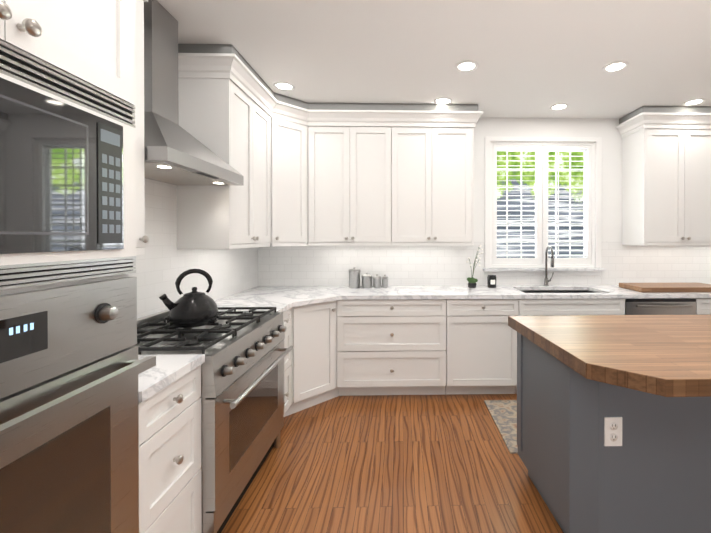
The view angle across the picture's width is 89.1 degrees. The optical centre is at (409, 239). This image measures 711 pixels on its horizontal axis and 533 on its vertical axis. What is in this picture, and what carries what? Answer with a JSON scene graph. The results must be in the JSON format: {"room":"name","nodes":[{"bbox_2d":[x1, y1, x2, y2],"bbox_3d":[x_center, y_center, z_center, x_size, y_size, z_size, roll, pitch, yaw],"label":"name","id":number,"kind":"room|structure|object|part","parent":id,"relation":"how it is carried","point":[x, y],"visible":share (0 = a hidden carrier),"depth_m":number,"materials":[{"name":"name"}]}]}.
{"room":"kitchen","nodes":[
{"label":"kitchen","id":0,"kind":"room"},
{"bbox_2d":[221,393,563,532],"bbox_3d":[1.428,1.444,0.601,6.265,0.060,6.770,0,0,-1],"label":"floor","id":1,"kind":"structure","parent":0,"point":[448,463],"depth_m":2.12,"materials":[{"name":"brown wood"}]},
{"bbox_2d":[0,0,155,532],"bbox_3d":[-1.158,0.163,0.772,0.693,2.500,0.760,0,0,-1],"label":"tall cabinet","id":2,"kind":"object","parent":1,"relation":"on","point":[72,366],"visible":1,"depth_m":0.92,"materials":[{"name":"painted wood"},{"name":"nickel"}]},
{"bbox_2d":[139,365,201,532],"bbox_3d":[-1.191,0.972,1.345,0.658,0.875,0.377,0,0,-1],"label":"base cabinet","id":3,"kind":"object","parent":1,"relation":"on","point":[170,492],"visible":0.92,"depth_m":1.35,"materials":[{"name":"white wood"}]},
{"bbox_2d":[138,354,204,401],"bbox_3d":[-1.199,0.512,1.342,0.641,0.035,0.373,0,0,-1],"label":"countertop","id":4,"kind":"structure","parent":3,"relation":"on","point":[166,370],"depth_m":1.35,"materials":[{"name":"stone"}]},
{"bbox_2d":[133,307,292,532],"bbox_3d":[-1.148,0.923,1.992,0.735,0.965,0.914,0,0,-1],"label":"range","id":5,"kind":"object","parent":1,"relation":"on","point":[242,394],"visible":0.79,"depth_m":1.80,"materials":[{"name":"silver metal"}]},
{"bbox_2d":[159,269,218,327],"bbox_3d":[-1.201,0.311,1.967,0.259,0.302,0.234,0,0,-1],"label":"kettle","id":6,"kind":"object","parent":5,"relation":"on","point":[194,308],"visible":1,"depth_m":1.90,"materials":[{"name":"black metal"}]},
{"bbox_2d":[283,308,291,414],"bbox_3d":[-1.222,0.965,2.619,0.658,0.875,0.343,0,0,-1],"label":"cabinet stack","id":7,"kind":"object","parent":1,"relation":"on","point":[287,366],"visible":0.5,"depth_m":2.71,"materials":[{"name":"white wood"}]},
{"bbox_2d":[284,300,338,416],"bbox_3d":[-1.103,0.962,3.257,0.926,0.875,0.926,0,0,-1],"label":"base cabinet","id":8,"kind":"object","parent":1,"relation":"on","point":[314,351],"visible":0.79,"depth_m":2.95,"materials":[{"name":"white wood"}]},
{"bbox_2d":[215,293,341,311],"bbox_3d":[-1.069,0.504,2.751,0.969,0.035,0.599,0,0,-1],"label":"countertop","id":9,"kind":"structure","parent":8,"relation":"on","point":[282,302],"depth_m":2.89,"materials":[{"name":"stone"}]},
{"bbox_2d":[337,299,448,395],"bbox_3d":[-0.164,0.961,3.429,0.958,0.876,0.627,0,0,-1],"label":"base cabinet","id":10,"kind":"object","parent":1,"relation":"on","point":[421,346],"depth_m":3.12,"materials":[{"name":"white wood"}]},
{"bbox_2d":[449,299,520,393],"bbox_3d":[0.634,0.961,3.448,0.638,0.876,0.627,0,0,-1],"label":"base cabinet","id":11,"kind":"object","parent":1,"relation":"on","point":[482,344],"depth_m":3.14,"materials":[{"name":"white wood"}]},
{"bbox_2d":[484,400,517,453],"bbox_3d":[1.704,1.397,2.738,2.110,0.008,0.750,0,0,-1],"label":"rug","id":12,"kind":"object","parent":1,"relation":"on","point":[503,413],"visible":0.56,"depth_m":2.78,"materials":[{"name":"grey fabric"}]},
{"bbox_2d":[521,298,624,315],"bbox_3d":[1.428,0.960,3.467,0.952,0.876,0.627,0,0,-1],"label":"base cabinet","id":13,"kind":"object","parent":1,"relation":"on","point":[616,306],"depth_m":3.16,"materials":[{"name":"white wood"}]},
{"bbox_2d":[517,335,710,532],"bbox_3d":[1.718,0.973,1.854,2.123,0.868,0.683,0,0,-1],"label":"kitchen island","id":14,"kind":"object","parent":1,"relation":"on","point":[658,480],"depth_m":1.50,"materials":[{"name":"grey paint"}]},
{"bbox_2d":[508,315,710,398],"bbox_3d":[1.726,0.506,1.742,2.212,0.062,1.004,0,0,-1],"label":"island countertop","id":15,"kind":"structure","parent":14,"relation":"on","point":[610,356],"depth_m":1.56,"materials":[{"name":"brown wood"}]},
{"bbox_2d":[604,417,621,445],"bbox_3d":[0.848,0.801,1.487,0.074,0.120,0.007,0,0,-1],"label":"outlet","id":16,"kind":"object","parent":14,"relation":"attached to","point":[612,431],"visible":1,"depth_m":1.49,"materials":[{"name":"white plastic"}]},
{"bbox_2d":[624,298,695,314],"bbox_3d":[2.225,0.962,3.453,0.637,0.872,0.661,0,0,-1],"label":"dishwasher","id":17,"kind":"object","parent":1,"relation":"on","point":[660,306],"visible":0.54,"depth_m":3.17,"materials":[{"name":"silver metal"}]},
{"bbox_2d":[695,298,710,314],"bbox_3d":[3.019,0.960,3.505,0.946,0.876,0.627,0,0,-1],"label":"base cabinet","id":18,"kind":"object","parent":1,"relation":"on","point":[703,305],"depth_m":3.18,"materials":[{"name":"white wood"}]},
{"bbox_2d":[239,285,710,299],"bbox_3d":[0.972,0.501,3.433,5.081,0.035,0.668,0,0,-1],"label":"countertop","id":19,"kind":"structure","parent":18,"relation":"on","point":[403,291],"depth_m":3.26,"materials":[{"name":"stone"}]},
{"bbox_2d":[349,267,387,287],"bbox_3d":[-0.417,0.379,3.587,0.398,0.205,0.119,0,0,-1],"label":"canisters","id":20,"kind":"object","parent":19,"relation":"on","point":[354,277],"visible":1,"depth_m":3.55,"materials":[{"name":"silver metal"}]},
{"bbox_2d":[466,245,482,287],"bbox_3d":[0.644,0.268,3.562,0.166,0.426,0.090,0,0,-1],"label":"plant","id":21,"kind":"object","parent":19,"relation":"on","point":[472,281],"visible":1,"depth_m":3.54,"materials":[{"name":"green plant"}]},
{"bbox_2d":[487,275,495,287],"bbox_3d":[0.826,0.420,3.597,0.090,0.123,0.090,0,0,-1],"label":"candle","id":22,"kind":"object","parent":19,"relation":"on","point":[491,281],"visible":0.98,"depth_m":3.56,"materials":[{"name":"black wax"}]},
{"bbox_2d":[543,246,553,285],"bbox_3d":[1.444,0.273,3.636,0.107,0.416,0.194,0,0,-1],"label":"faucet","id":23,"kind":"object","parent":19,"relation":"on","point":[546,280],"visible":1,"depth_m":3.69,"materials":[{"name":"silver metal"}]},
{"bbox_2d":[520,290,595,292],"bbox_3d":[1.432,0.626,3.442,0.816,0.213,0.436,0,0,-1],"label":"sink","id":24,"kind":"object","parent":19,"relation":"in","point":[556,291],"visible":0.1,"depth_m":3.64,"materials":[{"name":"silver metal"}]},
{"bbox_2d":[619,283,710,292],"bbox_3d":[2.527,0.460,3.438,0.830,0.045,0.360,0,0,-1],"label":"cutting board","id":25,"kind":"object","parent":19,"relation":"on","point":[669,287],"visible":1,"depth_m":3.33,"materials":[{"name":"brown wood"}]},
{"bbox_2d":[157,0,710,118],"bbox_3d":[1.428,-1.317,0.586,6.265,0.100,6.770,0,0,-1],"label":"ceiling","id":26,"kind":"structure","parent":0,"point":[535,58],"depth_m":2.38,"materials":[{"name":"white paint"}]},
{"bbox_2d":[273,82,294,90],"bbox_3d":[-1.048,-1.276,2.972,0.164,0.005,0.164,0,0,-1],"label":"recessed light","id":27,"kind":"object","parent":26,"relation":"in","point":[285,86],"depth_m":2.97,"materials":[{"name":"white"}]},
{"bbox_2d":[434,97,451,103],"bbox_3d":[0.305,-1.278,3.295,0.164,0.005,0.164,0,0,-1],"label":"recessed light","id":28,"kind":"object","parent":26,"relation":"in","point":[443,100],"depth_m":3.28,"materials":[{"name":"white"}]},
{"bbox_2d":[455,60,477,71],"bbox_3d":[0.416,-1.275,2.627,0.164,0.005,0.164,0,0,-1],"label":"recessed light","id":29,"kind":"object","parent":26,"relation":"in","point":[465,66],"depth_m":2.62,"materials":[{"name":"white"}]},
{"bbox_2d":[550,103,568,109],"bbox_3d":[1.439,-1.279,3.438,0.164,0.005,0.164,0,0,-1],"label":"recessed light","id":30,"kind":"object","parent":26,"relation":"in","point":[560,106],"depth_m":3.43,"materials":[{"name":"white"}]},
{"bbox_2d":[602,61,628,71],"bbox_3d":[1.516,-1.275,2.634,0.164,0.005,0.164,0,0,-1],"label":"recessed light","id":31,"kind":"object","parent":26,"relation":"in","point":[618,65],"depth_m":2.63,"materials":[{"name":"white"}]},
{"bbox_2d":[683,98,705,105],"bbox_3d":[2.645,-1.278,3.321,0.164,0.005,0.164,0,0,-1],"label":"recessed light","id":32,"kind":"object","parent":26,"relation":"in","point":[695,101],"depth_m":3.32,"materials":[{"name":"white"}]},
{"bbox_2d":[474,118,621,275],"bbox_3d":[1.349,0.056,3.852,5.865,2.680,0.150,0,0,-1],"label":"wall","id":33,"kind":"structure","parent":0,"point":[607,131],"depth_m":3.78,"materials":[{"name":"white paint"}]},
{"bbox_2d":[268,115,308,245],"bbox_3d":[-1.267,-0.522,3.405,0.605,1.160,0.605,0,0,-1],"label":"upper cabinet","id":34,"kind":"object","parent":33,"relation":"attached to","point":[288,183],"visible":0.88,"depth_m":3.23,"materials":[{"name":"white wood"}]},
{"bbox_2d":[308,126,391,245],"bbox_3d":[-0.573,-0.523,3.552,0.785,1.160,0.347,0,0,-1],"label":"upper cabinet","id":35,"kind":"object","parent":33,"relation":"attached to","point":[387,186],"depth_m":3.39,"materials":[{"name":"white wood"}]},
{"bbox_2d":[392,127,473,245],"bbox_3d":[0.213,-0.523,3.570,0.787,1.160,0.347,0,0,-1],"label":"upper cabinet","id":36,"kind":"object","parent":33,"relation":"attached to","point":[433,167],"depth_m":3.40,"materials":[{"name":"white wood"}]},
{"bbox_2d":[178,44,482,127],"bbox_3d":[-0.435,-1.173,3.017,2.249,0.207,1.414,0,0,-1],"label":"crown molding","id":37,"kind":"structure","parent":36,"relation":"attached to","point":[227,61],"depth_m":3.30,"materials":[{"name":"white wood"}]},
{"bbox_2d":[258,242,710,285],"bbox_3d":[1.004,0.251,3.767,5.159,0.460,0.006,0,0,-1],"label":"backsplash","id":38,"kind":"structure","parent":33,"relation":"attached to","point":[307,265],"depth_m":3.75,"materials":[{"name":"tile"}]},
{"bbox_2d":[485,137,601,275],"bbox_3d":[1.405,-0.350,3.841,1.239,1.461,0.170,0,0,-1],"label":"window","id":39,"kind":"structure","parent":33,"relation":"in","point":[597,141],"depth_m":3.77,"materials":[{"name":"white wood"}]},
{"bbox_3d":[1.404,-0.369,3.889,1.101,1.306,0.025,0,0,-1],"label":"window sash","id":40,"kind":"part","parent":39,"relation":"part of","materials":[{"name":"white wood"}]},
{"bbox_2d":[491,143,593,265],"bbox_3d":[1.406,-0.369,3.793,1.101,1.306,0.058,0,0,-1],"label":"blind","id":41,"kind":"object","parent":39,"relation":"attached to","point":[541,210],"visible":0.98,"depth_m":3.79,"materials":[{"name":"white wood"}]},
{"bbox_2d":[483,268,605,270],"bbox_3d":[1.407,0.312,3.742,1.279,0.024,0.074,0,0,-1],"label":"window sill","id":42,"kind":"structure","parent":33,"relation":"attached to","point":[543,269],"depth_m":3.71,"materials":[{"name":"white stone"}]},
{"bbox_2d":[622,129,710,245],"bbox_3d":[2.647,-0.523,3.629,0.779,1.160,0.347,0,0,-1],"label":"upper cabinet","id":43,"kind":"object","parent":33,"relation":"attached to","point":[666,187],"visible":0.98,"depth_m":3.44,"materials":[{"name":"white wood"}]},
{"bbox_2d":[616,106,710,137],"bbox_3d":[2.933,-1.176,3.597,1.490,0.207,0.416,0,0,-1],"label":"crown molding","id":44,"kind":"structure","parent":43,"relation":"attached to","point":[667,117],"depth_m":3.42,"materials":[{"name":"white wood"}]},
{"bbox_3d":[-1.579,0.074,0.521,0.150,2.680,6.670,0,0,-1],"label":"wall","id":45,"kind":"structure","parent":0,"visible":0},
{"bbox_2d":[132,0,148,254],"bbox_3d":[-1.332,-0.511,1.364,0.378,1.160,0.436,0,0,-1],"label":"upper cabinet","id":46,"kind":"object","parent":45,"relation":"attached to","point":[142,238],"visible":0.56,"depth_m":1.55,"materials":[{"name":"white wood"}]},
{"bbox_2d":[144,0,243,185],"bbox_3d":[-1.312,-0.811,1.972,0.437,0.920,0.768,0,0,-1],"label":"range hood","id":47,"kind":"object","parent":45,"relation":"attached to","point":[175,153],"visible":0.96,"depth_m":1.91,"materials":[{"name":"silver metal"}]},
{"bbox_2d":[130,178,257,318],"bbox_3d":[-1.546,-0.104,2.424,0.006,1.185,2.554,0,0,-1],"label":"backsplash","id":48,"kind":"structure","parent":45,"relation":"attached to","point":[163,263],"depth_m":2.31,"materials":[{"name":"tile"}]},
{"bbox_2d":[177,78,269,248],"bbox_3d":[-1.365,-0.518,2.729,0.378,1.160,0.737,0,0,-1],"label":"upper cabinet","id":49,"kind":"object","parent":45,"relation":"attached to","point":[227,121],"visible":0.96,"depth_m":2.37,"materials":[{"name":"white wood"}]},
{"label":"outside","id":50,"kind":"structure","parent":0,"visible":0},
{"bbox_2d":[497,151,583,257],"bbox_3d":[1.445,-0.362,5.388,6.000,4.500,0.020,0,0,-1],"label":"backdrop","id":51,"kind":"structure","parent":50,"point":[528,178],"depth_m":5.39,"materials":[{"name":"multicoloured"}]}
]}

